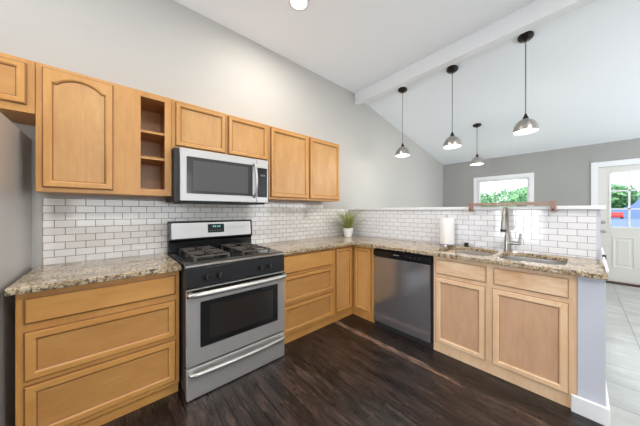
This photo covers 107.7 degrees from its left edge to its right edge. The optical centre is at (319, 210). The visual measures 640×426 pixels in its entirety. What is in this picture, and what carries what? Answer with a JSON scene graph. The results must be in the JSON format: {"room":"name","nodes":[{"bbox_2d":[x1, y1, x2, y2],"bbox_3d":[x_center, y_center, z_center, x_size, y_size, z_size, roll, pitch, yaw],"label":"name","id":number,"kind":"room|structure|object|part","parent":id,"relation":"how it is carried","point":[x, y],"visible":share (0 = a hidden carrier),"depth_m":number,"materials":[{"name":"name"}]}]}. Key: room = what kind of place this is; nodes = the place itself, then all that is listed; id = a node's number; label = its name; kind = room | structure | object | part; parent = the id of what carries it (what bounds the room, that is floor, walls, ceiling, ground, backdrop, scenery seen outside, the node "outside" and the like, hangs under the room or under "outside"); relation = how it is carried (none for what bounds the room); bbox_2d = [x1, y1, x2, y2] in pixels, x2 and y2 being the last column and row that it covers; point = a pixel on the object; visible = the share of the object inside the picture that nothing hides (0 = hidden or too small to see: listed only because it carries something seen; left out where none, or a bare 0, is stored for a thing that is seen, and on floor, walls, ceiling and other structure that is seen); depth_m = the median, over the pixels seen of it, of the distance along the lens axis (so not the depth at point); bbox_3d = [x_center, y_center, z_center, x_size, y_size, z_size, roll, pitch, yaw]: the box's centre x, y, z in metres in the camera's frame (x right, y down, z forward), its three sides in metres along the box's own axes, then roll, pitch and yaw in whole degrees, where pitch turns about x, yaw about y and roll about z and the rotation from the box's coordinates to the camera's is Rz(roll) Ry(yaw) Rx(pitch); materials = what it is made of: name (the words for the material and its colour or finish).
{"room":"kitchen","nodes":[
{"label":"kitchen","id":0,"kind":"room"},
{"bbox_2d":[0,0,442,269],"bbox_3d":[-0.404,-0.292,2.994,9.692,3.206,0.128,0,0,-42],"label":"wall","id":1,"kind":"structure","parent":0,"point":[165,48],"depth_m":2.19,"materials":[{"name":"grey paint"}]},
{"bbox_2d":[0,52,35,125],"bbox_3d":[-2.061,-0.724,1.221,0.778,0.308,0.324,0,0,-42],"label":"upper cabinet","id":2,"kind":"object","parent":1,"relation":"attached to","point":[17,74],"visible":0.91,"depth_m":1.33,"materials":[{"name":"brown wood"}]},
{"bbox_3d":[-1.824,-0.732,1.234,0.273,0.163,0.004,0,0,-42],"label":"panel","id":3,"kind":"part","parent":2,"relation":"part of","materials":[{"name":"brown wood"}]},
{"bbox_3d":[-1.822,-0.732,1.231,0.349,0.239,0.020,0,0,-42],"label":"door","id":4,"kind":"part","parent":2,"relation":"part of","materials":[{"name":"brown wood"}]},
{"bbox_2d":[36,62,170,197],"bbox_3d":[-1.513,-0.497,1.709,0.684,0.762,0.324,0,0,-42],"label":"upper cabinet","id":5,"kind":"object","parent":1,"relation":"attached to","point":[98,137],"visible":1,"depth_m":1.55,"materials":[{"name":"brown wood"}]},
{"bbox_3d":[-1.530,-0.499,1.491,0.318,0.716,0.020,0,0,-42],"label":"door","id":6,"kind":"part","parent":5,"relation":"part of","materials":[{"name":"brown wood"}]},
{"bbox_3d":[-1.533,-0.499,1.494,0.232,0.630,0.004,0,0,-42],"label":"panel","id":7,"kind":"part","parent":5,"relation":"part of","materials":[{"name":"brown wood"}]},
{"bbox_2d":[141,156,163,165],"bbox_3d":[-1.359,-0.397,1.868,0.175,0.018,0.271,0,0,-42],"label":"shelf","id":8,"kind":"object","parent":5,"relation":"attached to","point":[145,161],"depth_m":1.84,"materials":[{"name":"brown wood"}]},
{"bbox_2d":[141,129,163,143],"bbox_3d":[-1.359,-0.592,1.868,0.175,0.018,0.271,0,0,-42],"label":"shelf","id":9,"kind":"object","parent":5,"relation":"attached to","point":[147,137],"depth_m":1.86,"materials":[{"name":"brown wood"}]},
{"bbox_3d":[-1.362,-0.500,1.872,0.184,0.675,0.283,0,0,-42],"label":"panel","id":10,"kind":"part","parent":5,"relation":"part of","materials":[{"name":"brown wood"}]},
{"bbox_2d":[171,99,267,160],"bbox_3d":[-0.940,-0.684,2.220,0.848,0.387,0.324,0,0,-42],"label":"upper cabinet","id":11,"kind":"object","parent":1,"relation":"attached to","point":[195,127],"visible":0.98,"depth_m":2.04,"materials":[{"name":"brown wood"}]},
{"bbox_3d":[-0.993,-0.688,1.970,0.389,0.347,0.020,0,0,-42],"label":"door","id":12,"kind":"part","parent":11,"relation":"part of","materials":[{"name":"brown wood"}]},
{"bbox_3d":[-0.996,-0.688,1.972,0.313,0.271,0.004,0,0,-42],"label":"panel","id":13,"kind":"part","parent":11,"relation":"part of","materials":[{"name":"brown wood"}]},
{"bbox_2d":[166,147,267,204],"bbox_3d":[-0.910,-0.276,2.145,0.789,0.425,0.460,0,0,-42],"label":"microwave","id":14,"kind":"object","parent":11,"relation":"attached to","point":[197,176],"visible":0.98,"depth_m":1.97,"materials":[{"name":"silver metal"}]},
{"bbox_3d":[-0.597,-0.282,2.163,0.027,0.322,0.070,0,0,-42],"label":"handle","id":15,"kind":"part","parent":14,"relation":"part of","materials":[{"name":"silver metal"}]},
{"bbox_3d":[-0.562,-0.283,2.256,0.122,0.409,0.026,0,0,-42],"label":"control panel","id":16,"kind":"part","parent":14,"relation":"part of","materials":[{"name":"silver metal"}]},
{"bbox_3d":[-0.683,-0.688,2.246,0.394,0.347,0.020,0,0,-42],"label":"door","id":17,"kind":"part","parent":11,"relation":"part of","materials":[{"name":"brown wood"}]},
{"bbox_3d":[-0.685,-0.688,2.249,0.318,0.271,0.004,0,0,-42],"label":"panel","id":18,"kind":"part","parent":11,"relation":"part of","materials":[{"name":"brown wood"}]},
{"bbox_2d":[268,125,338,201],"bbox_3d":[-0.232,-0.501,2.852,1.045,0.754,0.324,0,0,-42],"label":"upper cabinet","id":19,"kind":"object","parent":1,"relation":"attached to","point":[301,167],"visible":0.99,"depth_m":2.66,"materials":[{"name":"brown wood"}]},
{"bbox_3d":[-0.323,-0.504,2.567,0.492,0.720,0.020,0,0,-42],"label":"door","id":20,"kind":"part","parent":19,"relation":"part of","materials":[{"name":"brown wood"}]},
{"bbox_3d":[-0.326,-0.504,2.570,0.406,0.634,0.004,0,0,-42],"label":"panel","id":21,"kind":"part","parent":19,"relation":"part of","materials":[{"name":"brown wood"}]},
{"bbox_3d":[0.068,-0.504,2.915,0.499,0.720,0.020,0,0,-42],"label":"door","id":22,"kind":"part","parent":19,"relation":"part of","materials":[{"name":"brown wood"}]},
{"bbox_3d":[0.065,-0.504,2.918,0.413,0.634,0.004,0,0,-42],"label":"panel","id":23,"kind":"part","parent":19,"relation":"part of","materials":[{"name":"brown wood"}]},
{"bbox_2d":[304,210,308,218],"bbox_3d":[-0.179,0.043,3.101,0.072,0.116,0.008,0,0,-42],"label":"wall outlet","id":24,"kind":"object","parent":1,"relation":"attached to","point":[306,212],"visible":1,"depth_m":3.10,"materials":[{"name":"white plastic"}]},
{"bbox_2d":[174,0,536,93],"bbox_3d":[-0.021,-1.945,-0.224,6.220,0.100,5.440,0,0,-42],"label":"ceiling","id":25,"kind":"structure","parent":0,"point":[354,45],"depth_m":2.42,"materials":[{"name":"white paint"}]},
{"bbox_2d":[288,0,308,11],"bbox_3d":[-0.191,-1.891,2.121,0.190,0.007,0.190,0,0,-42],"label":"recessed light","id":26,"kind":"object","parent":25,"relation":"in","point":[297,5],"visible":1,"depth_m":2.14,"materials":[{"name":"white"}]},
{"bbox_2d":[355,0,596,105],"bbox_3d":[2.282,-1.831,1.828,0.150,0.228,5.205,0,0,-40],"label":"beam","id":27,"kind":"structure","parent":25,"relation":"attached to","point":[537,13],"depth_m":2.46,"materials":[{"name":"white paint"}]},
{"bbox_2d":[101,283,639,425],"bbox_3d":[1.364,1.291,1.011,9.692,0.060,5.200,0,0,-42],"label":"floor","id":28,"kind":"structure","parent":0,"point":[349,370],"depth_m":1.64,"materials":[{"name":"brown wood"}]},
{"bbox_2d":[0,112,30,425],"bbox_3d":[-1.986,0.384,0.961,0.895,1.715,0.767,0,0,-42],"label":"refrigerator","id":29,"kind":"object","parent":28,"relation":"on","point":[15,145],"visible":0.6,"depth_m":1.22,"materials":[{"name":"grey metal"}]},
{"bbox_2d":[15,271,178,425],"bbox_3d":[-1.422,0.833,1.591,0.701,0.856,0.603,0,0,-42],"label":"base cabinet","id":30,"kind":"object","parent":28,"relation":"on","point":[95,354],"visible":0.98,"depth_m":1.33,"materials":[{"name":"brown wood"}]},
{"bbox_2d":[4,253,181,295],"bbox_3d":[-1.419,0.387,1.575,0.732,0.035,0.635,0,0,-42],"label":"countertop","id":31,"kind":"structure","parent":30,"relation":"on","point":[63,275],"depth_m":1.42,"materials":[{"name":"stone"}]},
{"bbox_3d":[-1.226,1.014,1.375,0.652,0.275,0.020,0,0,-42],"label":"drawer","id":32,"kind":"part","parent":30,"relation":"part of","materials":[{"name":"brown wood"}]},
{"bbox_3d":[-1.226,0.729,1.375,0.652,0.245,0.020,0,0,-42],"label":"drawer","id":33,"kind":"part","parent":30,"relation":"part of","materials":[{"name":"brown wood"}]},
{"bbox_3d":[-1.226,0.503,1.375,0.652,0.128,0.020,0,0,-42],"label":"drawer","id":34,"kind":"part","parent":30,"relation":"part of","materials":[{"name":"brown wood"}]},
{"bbox_3d":[-1.228,1.014,1.378,0.566,0.189,0.004,0,0,-42],"label":"panel","id":35,"kind":"part","parent":30,"relation":"part of","materials":[{"name":"brown wood"}]},
{"bbox_3d":[-1.228,0.729,1.378,0.566,0.159,0.004,0,0,-42],"label":"panel","id":36,"kind":"part","parent":30,"relation":"part of","materials":[{"name":"brown wood"}]},
{"bbox_2d":[167,219,286,401],"bbox_3d":[-0.802,0.677,2.018,0.767,1.168,0.790,0,0,-42],"label":"gas range","id":37,"kind":"object","parent":28,"relation":"on","point":[231,288],"visible":0.99,"depth_m":1.76,"materials":[{"name":"silver metal"}]},
{"bbox_3d":[-0.776,0.455,1.604,0.044,0.044,0.031,0,0,-42],"label":"knob","id":38,"kind":"part","parent":37,"relation":"part of","materials":[{"name":"black ceramic"}]},
{"bbox_3d":[-1.010,0.177,2.251,0.722,0.136,0.016,0,0,-42],"label":"steel panel","id":39,"kind":"part","parent":37,"relation":"part of","materials":[{"name":"silver metal"}]},
{"bbox_3d":[-0.712,0.455,1.661,0.044,0.044,0.031,0,0,-42],"label":"knob","id":40,"kind":"part","parent":37,"relation":"part of","materials":[{"name":"black ceramic"}]},
{"bbox_2d":[167,245,274,267],"bbox_3d":[-0.842,0.372,2.062,0.762,0.033,0.625,0,0,-42],"label":"cooktop","id":41,"kind":"object","parent":37,"relation":"in","point":[178,255],"depth_m":1.95,"materials":[{"name":"black metal"}]},
{"bbox_3d":[-0.617,0.372,1.809,0.766,0.031,0.062,0,0,-42],"label":"trim","id":42,"kind":"part","parent":37,"relation":"part of","materials":[{"name":"silver metal"}]},
{"bbox_3d":[-0.607,0.452,1.799,0.762,0.128,0.040,0,0,-42],"label":"control panel","id":43,"kind":"part","parent":37,"relation":"part of","materials":[{"name":"black metal"}]},
{"bbox_3d":[-0.601,1.152,1.792,0.754,0.206,0.037,0,0,-42],"label":"storage drawer","id":44,"kind":"part","parent":37,"relation":"part of","materials":[{"name":"silver metal"}]},
{"bbox_3d":[-0.601,0.780,1.792,0.754,0.509,0.037,0,0,-42],"label":"oven door","id":45,"kind":"part","parent":37,"relation":"part of","materials":[{"name":"silver metal"}]},
{"bbox_3d":[-0.568,1.083,1.758,0.738,0.030,0.062,0,0,-42],"label":"handle","id":46,"kind":"part","parent":37,"relation":"part of","materials":[{"name":"silver metal"}]},
{"bbox_3d":[-0.561,0.554,1.752,0.762,0.037,0.073,0,0,-42],"label":"handle","id":47,"kind":"part","parent":37,"relation":"part of","materials":[{"name":"silver metal"}]},
{"bbox_2d":[282,248,333,343],"bbox_3d":[-0.296,0.833,2.595,0.702,0.856,0.603,0,0,-42],"label":"base cabinet","id":48,"kind":"object","parent":28,"relation":"on","point":[309,281],"visible":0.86,"depth_m":2.35,"materials":[{"name":"brown wood"}]},
{"bbox_3d":[-0.102,0.509,2.376,0.650,0.168,0.020,0,0,-42],"label":"drawer","id":49,"kind":"part","parent":48,"relation":"part of","materials":[{"name":"brown wood"}]},
{"bbox_3d":[-0.102,1.024,2.376,0.650,0.257,0.020,0,0,-42],"label":"drawer","id":50,"kind":"part","parent":48,"relation":"part of","materials":[{"name":"brown wood"}]},
{"bbox_3d":[-0.105,1.024,2.379,0.564,0.171,0.004,0,0,-42],"label":"panel","id":51,"kind":"part","parent":48,"relation":"part of","materials":[{"name":"brown wood"}]},
{"bbox_3d":[-0.102,0.745,2.376,0.650,0.257,0.020,0,0,-42],"label":"drawer","id":52,"kind":"part","parent":48,"relation":"part of","materials":[{"name":"brown wood"}]},
{"bbox_3d":[-0.105,0.745,2.379,0.564,0.171,0.004,0,0,-42],"label":"panel","id":53,"kind":"part","parent":48,"relation":"part of","materials":[{"name":"brown wood"}]},
{"bbox_2d":[332,245,375,322],"bbox_3d":[0.403,0.833,3.026,0.911,0.856,0.890,0,0,-42],"label":"base cabinet","id":54,"kind":"object","parent":28,"relation":"on","point":[353,264],"visible":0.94,"depth_m":2.71,"materials":[{"name":"brown wood"}]},
{"bbox_3d":[0.280,0.792,2.717,0.265,0.722,0.020,0,0,-42],"label":"door","id":55,"kind":"part","parent":54,"relation":"part of","materials":[{"name":"brown wood"}]},
{"bbox_3d":[0.278,0.792,2.720,0.189,0.646,0.004,0,0,-42],"label":"panel","id":56,"kind":"part","parent":54,"relation":"part of","materials":[{"name":"brown wood"}]},
{"bbox_3d":[0.498,0.792,2.718,0.004,0.646,0.159,0,0,-42],"label":"panel","id":57,"kind":"part","parent":54,"relation":"part of","materials":[{"name":"brown wood"}]},
{"bbox_3d":[0.495,0.792,2.716,0.020,0.722,0.235,0,0,-42],"label":"door","id":58,"kind":"part","parent":54,"relation":"part of","materials":[{"name":"brown wood"}]},
{"bbox_2d":[257,235,608,279],"bbox_3d":[0.717,0.387,2.202,1.688,0.035,2.543,0,0,-42],"label":"countertop","id":59,"kind":"structure","parent":54,"relation":"on","point":[576,266],"depth_m":2.12,"materials":[{"name":"stone"}]},
{"bbox_2d":[332,209,365,236],"bbox_3d":[0.409,0.147,3.294,0.516,0.443,0.472,0,0,-42],"label":"potted plant","id":60,"kind":"object","parent":59,"relation":"on","point":[347,224],"visible":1,"depth_m":3.28,"materials":[{"name":"green plant"}]},
{"bbox_3d":[0.401,0.307,3.321,0.138,0.124,0.138,0,0,-42],"label":"pot","id":61,"kind":"part","parent":60,"relation":"part of","materials":[{"name":"white ceramic"}]},
{"bbox_2d":[439,215,454,245],"bbox_3d":[1.363,0.206,2.506,0.156,0.326,0.156,0,0,-42],"label":"paper towel holder","id":62,"kind":"object","parent":59,"relation":"on","point":[446,224],"visible":1,"depth_m":2.45,"materials":[{"name":"white paper"}]},
{"bbox_2d":[444,249,566,264],"bbox_3d":[1.513,0.497,2.022,0.444,0.182,0.884,0,0,-42],"label":"sink","id":63,"kind":"object","parent":59,"relation":"in","point":[535,260],"visible":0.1,"depth_m":2.06,"materials":[{"name":"silver metal"}]},
{"bbox_3d":[1.370,0.497,2.182,0.444,0.182,0.454,0,0,-42],"label":"bowl","id":64,"kind":"part","parent":63,"relation":"part of","materials":[{"name":"silver metal"}]},
{"bbox_3d":[1.670,0.497,1.846,0.444,0.182,0.414,0,0,-42],"label":"bowl","id":65,"kind":"part","parent":63,"relation":"part of","materials":[{"name":"silver metal"}]},
{"bbox_2d":[500,206,520,250],"bbox_3d":[1.699,0.162,2.088,0.200,0.414,0.125,0,0,-42],"label":"faucet","id":66,"kind":"object","parent":59,"relation":"on","point":[505,214],"visible":1,"depth_m":2.13,"materials":[{"name":"silver metal"}]},
{"bbox_2d":[600,248,608,272],"bbox_3d":[1.948,0.327,1.599,0.661,0.082,0.018,0,0,-42],"label":"rod","id":67,"kind":"object","parent":59,"relation":"on","point":[601,249],"visible":1,"depth_m":1.57,"materials":[{"name":"white"}]},
{"bbox_2d":[373,248,433,348],"bbox_3d":[1.019,0.835,2.546,0.604,0.852,0.634,0,0,-42],"label":"dishwasher","id":68,"kind":"object","parent":28,"relation":"on","point":[403,281],"visible":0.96,"depth_m":2.30,"materials":[{"name":"silver metal"}]},
{"bbox_2d":[434,249,577,407],"bbox_3d":[1.536,0.833,1.985,0.600,0.856,0.879,0,0,-42],"label":"base cabinet","id":69,"kind":"object","parent":28,"relation":"on","point":[517,326],"visible":0.96,"depth_m":1.71,"materials":[{"name":"brown wood"}]},
{"bbox_3d":[1.168,0.881,1.967,0.004,0.490,0.283,0,0,-42],"label":"panel","id":70,"kind":"part","parent":69,"relation":"part of","materials":[{"name":"brown wood"}]},
{"bbox_3d":[1.165,0.881,1.964,0.020,0.580,0.373,0,0,-42],"label":"door","id":71,"kind":"part","parent":69,"relation":"part of","materials":[{"name":"brown wood"}]},
{"bbox_3d":[1.168,0.498,1.962,0.020,0.126,0.380,0,0,-42],"label":"false drawer","id":72,"kind":"part","parent":69,"relation":"part of","materials":[{"name":"brown wood"}]},
{"bbox_3d":[1.456,0.881,1.644,0.004,0.490,0.312,0,0,-42],"label":"panel","id":73,"kind":"part","parent":69,"relation":"part of","materials":[{"name":"brown wood"}]},
{"bbox_3d":[1.453,0.881,1.641,0.020,0.580,0.402,0,0,-42],"label":"door","id":74,"kind":"part","parent":69,"relation":"part of","materials":[{"name":"brown wood"}]},
{"bbox_3d":[1.456,0.498,1.639,0.020,0.126,0.395,0,0,-42],"label":"false drawer","id":75,"kind":"part","parent":69,"relation":"part of","materials":[{"name":"brown wood"}]},
{"bbox_2d":[350,209,599,260],"bbox_3d":[1.335,0.625,2.767,0.128,1.272,2.540,0,0,-42],"label":"wall","id":76,"kind":"structure","parent":0,"point":[572,233],"depth_m":2.25,"materials":[{"name":"tile"}]},
{"bbox_2d":[347,205,605,209],"bbox_3d":[1.346,-0.026,2.760,0.180,0.030,2.565,0,0,-42],"label":"trim ledge","id":77,"kind":"object","parent":76,"relation":"on","point":[594,206],"visible":0.92,"depth_m":2.25,"materials":[{"name":"white"}]},
{"bbox_2d":[469,200,555,211],"bbox_3d":[1.734,-0.038,2.158,0.041,0.096,0.630,0,0,-42],"label":"utensil rail","id":78,"kind":"object","parent":77,"relation":"attached to","point":[552,203],"visible":1,"depth_m":2.11,"materials":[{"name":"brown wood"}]},
{"bbox_2d":[365,0,639,164],"bbox_3d":[3.693,-1.661,3.087,3.732,0.955,5.440,0,0,-42],"label":"ceiling","id":79,"kind":"structure","parent":0,"point":[583,64],"depth_m":3.25,"materials":[{"name":"white paint"}]},
{"bbox_2d":[395,87,409,156],"bbox_3d":[1.237,-1.325,3.497,0.210,1.001,0.210,0,0,-42],"label":"pendant light","id":80,"kind":"object","parent":79,"relation":"hanging from","point":[402,151],"visible":1,"depth_m":3.47,"materials":[{"name":"silver metal"}]},
{"bbox_3d":[1.237,-0.891,3.497,0.210,0.134,0.210,0,0,-42],"label":"lamp shade","id":81,"kind":"part","parent":80,"relation":"part of","materials":[{"name":"silver metal"}]},
{"bbox_2d":[396,154,408,156],"bbox_3d":[1.237,-0.832,3.497,0.196,0.016,0.196,0,0,-42],"label":"diffuser","id":82,"kind":"object","parent":80,"relation":"attached to","point":[397,155],"depth_m":3.48,"materials":[{"name":"white glass"}]},
{"bbox_3d":[1.237,-1.408,3.497,0.008,0.792,0.008,0,0,-19],"label":"cord","id":83,"kind":"part","parent":80,"relation":"part of","materials":[{"name":"grey plastic"}]},
{"bbox_2d":[443,65,461,148],"bbox_3d":[1.688,-1.322,2.983,0.210,1.009,0.210,0,0,-42],"label":"pendant light","id":84,"kind":"object","parent":79,"relation":"hanging from","point":[452,142],"visible":1,"depth_m":2.96,"materials":[{"name":"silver metal"}]},
{"bbox_3d":[1.688,-0.884,2.983,0.210,0.134,0.210,0,0,-42],"label":"lamp shade","id":85,"kind":"part","parent":84,"relation":"part of","materials":[{"name":"silver metal"}]},
{"bbox_2d":[444,145,460,147],"bbox_3d":[1.688,-0.825,2.983,0.196,0.016,0.196,0,0,-42],"label":"diffuser","id":86,"kind":"object","parent":84,"relation":"attached to","point":[445,146],"depth_m":2.97,"materials":[{"name":"white glass"}]},
{"bbox_3d":[1.688,-1.401,2.983,0.009,0.792,0.009,0,0,-42],"label":"cord","id":87,"kind":"part","parent":84,"relation":"part of","materials":[{"name":"grey plastic"}]},
{"bbox_2d":[470,123,483,164],"bbox_3d":[2.784,-1.325,4.144,0.210,1.001,0.210,0,0,-42],"label":"pendant light","id":88,"kind":"object","parent":79,"relation":"hanging from","point":[476,160],"visible":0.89,"depth_m":4.10,"materials":[{"name":"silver metal"}]},
{"bbox_3d":[2.784,-0.891,4.144,0.210,0.134,0.210,0,0,-42],"label":"lamp shade","id":89,"kind":"part","parent":88,"relation":"part of","materials":[{"name":"silver metal"}]},
{"bbox_2d":[513,31,538,134],"bbox_3d":[2.143,-1.327,2.436,0.210,1.007,0.210,0,0,-42],"label":"pendant light","id":90,"kind":"object","parent":79,"relation":"hanging from","point":[527,125],"visible":1,"depth_m":2.41,"materials":[{"name":"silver metal"}]},
{"bbox_3d":[2.143,-1.408,2.436,0.009,0.792,0.009,0,0,-42],"label":"cord","id":91,"kind":"part","parent":90,"relation":"part of","materials":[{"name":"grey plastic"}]},
{"bbox_3d":[2.143,-0.891,2.436,0.210,0.134,0.210,0,0,-42],"label":"lamp shade","id":92,"kind":"part","parent":90,"relation":"part of","materials":[{"name":"silver metal"}]},
{"bbox_2d":[514,128,537,133],"bbox_3d":[2.143,-0.832,2.436,0.196,0.016,0.196,0,0,-42],"label":"diffuser","id":93,"kind":"object","parent":90,"relation":"attached to","point":[517,130],"depth_m":2.42,"materials":[{"name":"white glass"}]},
{"bbox_2d":[443,138,639,206],"bbox_3d":[4.993,0.026,4.327,0.140,2.470,5.320,0,0,-42],"label":"wall","id":94,"kind":"structure","parent":0,"point":[563,176],"depth_m":4.67,"materials":[{"name":"grey paint"}]},
{"bbox_2d":[474,173,533,206],"bbox_3d":[4.106,-0.291,5.271,0.108,1.005,1.080,0,0,-42],"label":"window","id":95,"kind":"structure","parent":94,"relation":"in","point":[514,187],"depth_m":5.24,"materials":[{"name":"white"}]},
{"bbox_3d":[4.123,-0.291,5.287,0.006,0.785,0.860,0,0,-42],"label":"pane","id":96,"kind":"part","parent":95,"relation":"part of","materials":[{"name":"clear glass"}]},
{"bbox_2d":[591,158,639,205],"bbox_3d":[5.298,0.194,3.865,0.019,2.135,1.065,0,0,-42],"label":"door frame","id":97,"kind":"structure","parent":94,"relation":"in","point":[594,166],"depth_m":4.20,"materials":[{"name":"white wood"}]},
{"bbox_2d":[598,164,639,284],"bbox_3d":[5.309,0.226,3.876,0.127,2.010,0.906,0,0,-42],"label":"door","id":98,"kind":"structure","parent":94,"relation":"in","point":[618,186],"depth_m":4.04,"materials":[{"name":"white paint"}]},
{"bbox_3d":[5.206,0.721,4.008,0.009,0.540,0.240,0,0,-42],"label":"panel","id":99,"kind":"part","parent":98,"relation":"part of","materials":[{"name":"white paint"}]},
{"bbox_3d":[5.336,-0.192,3.903,0.006,0.955,0.620,0,0,-42],"label":"pane","id":100,"kind":"part","parent":98,"relation":"part of","materials":[{"name":"clear glass"}]},
{"bbox_2d":[606,280,639,286],"bbox_3d":[5.341,1.246,3.900,0.190,0.030,0.940,0,0,-42],"label":"trim","id":101,"kind":"structure","parent":94,"relation":"attached to","point":[607,281],"depth_m":3.98,"materials":[{"name":"brown"}]},
{"bbox_2d":[578,277,605,406],"bbox_3d":[1.877,0.833,1.623,0.602,0.856,0.112,0,0,-42],"label":"wall","id":102,"kind":"structure","parent":0,"point":[591,292],"depth_m":1.42,"materials":[{"name":"grey paint"}]},
{"bbox_2d":[571,384,609,425],"bbox_3d":[1.917,1.208,1.668,0.768,0.105,0.156,0,0,-42],"label":"baseboard","id":103,"kind":"structure","parent":102,"relation":"attached to","point":[598,413],"depth_m":1.41,"materials":[{"name":"white"}]}
]}

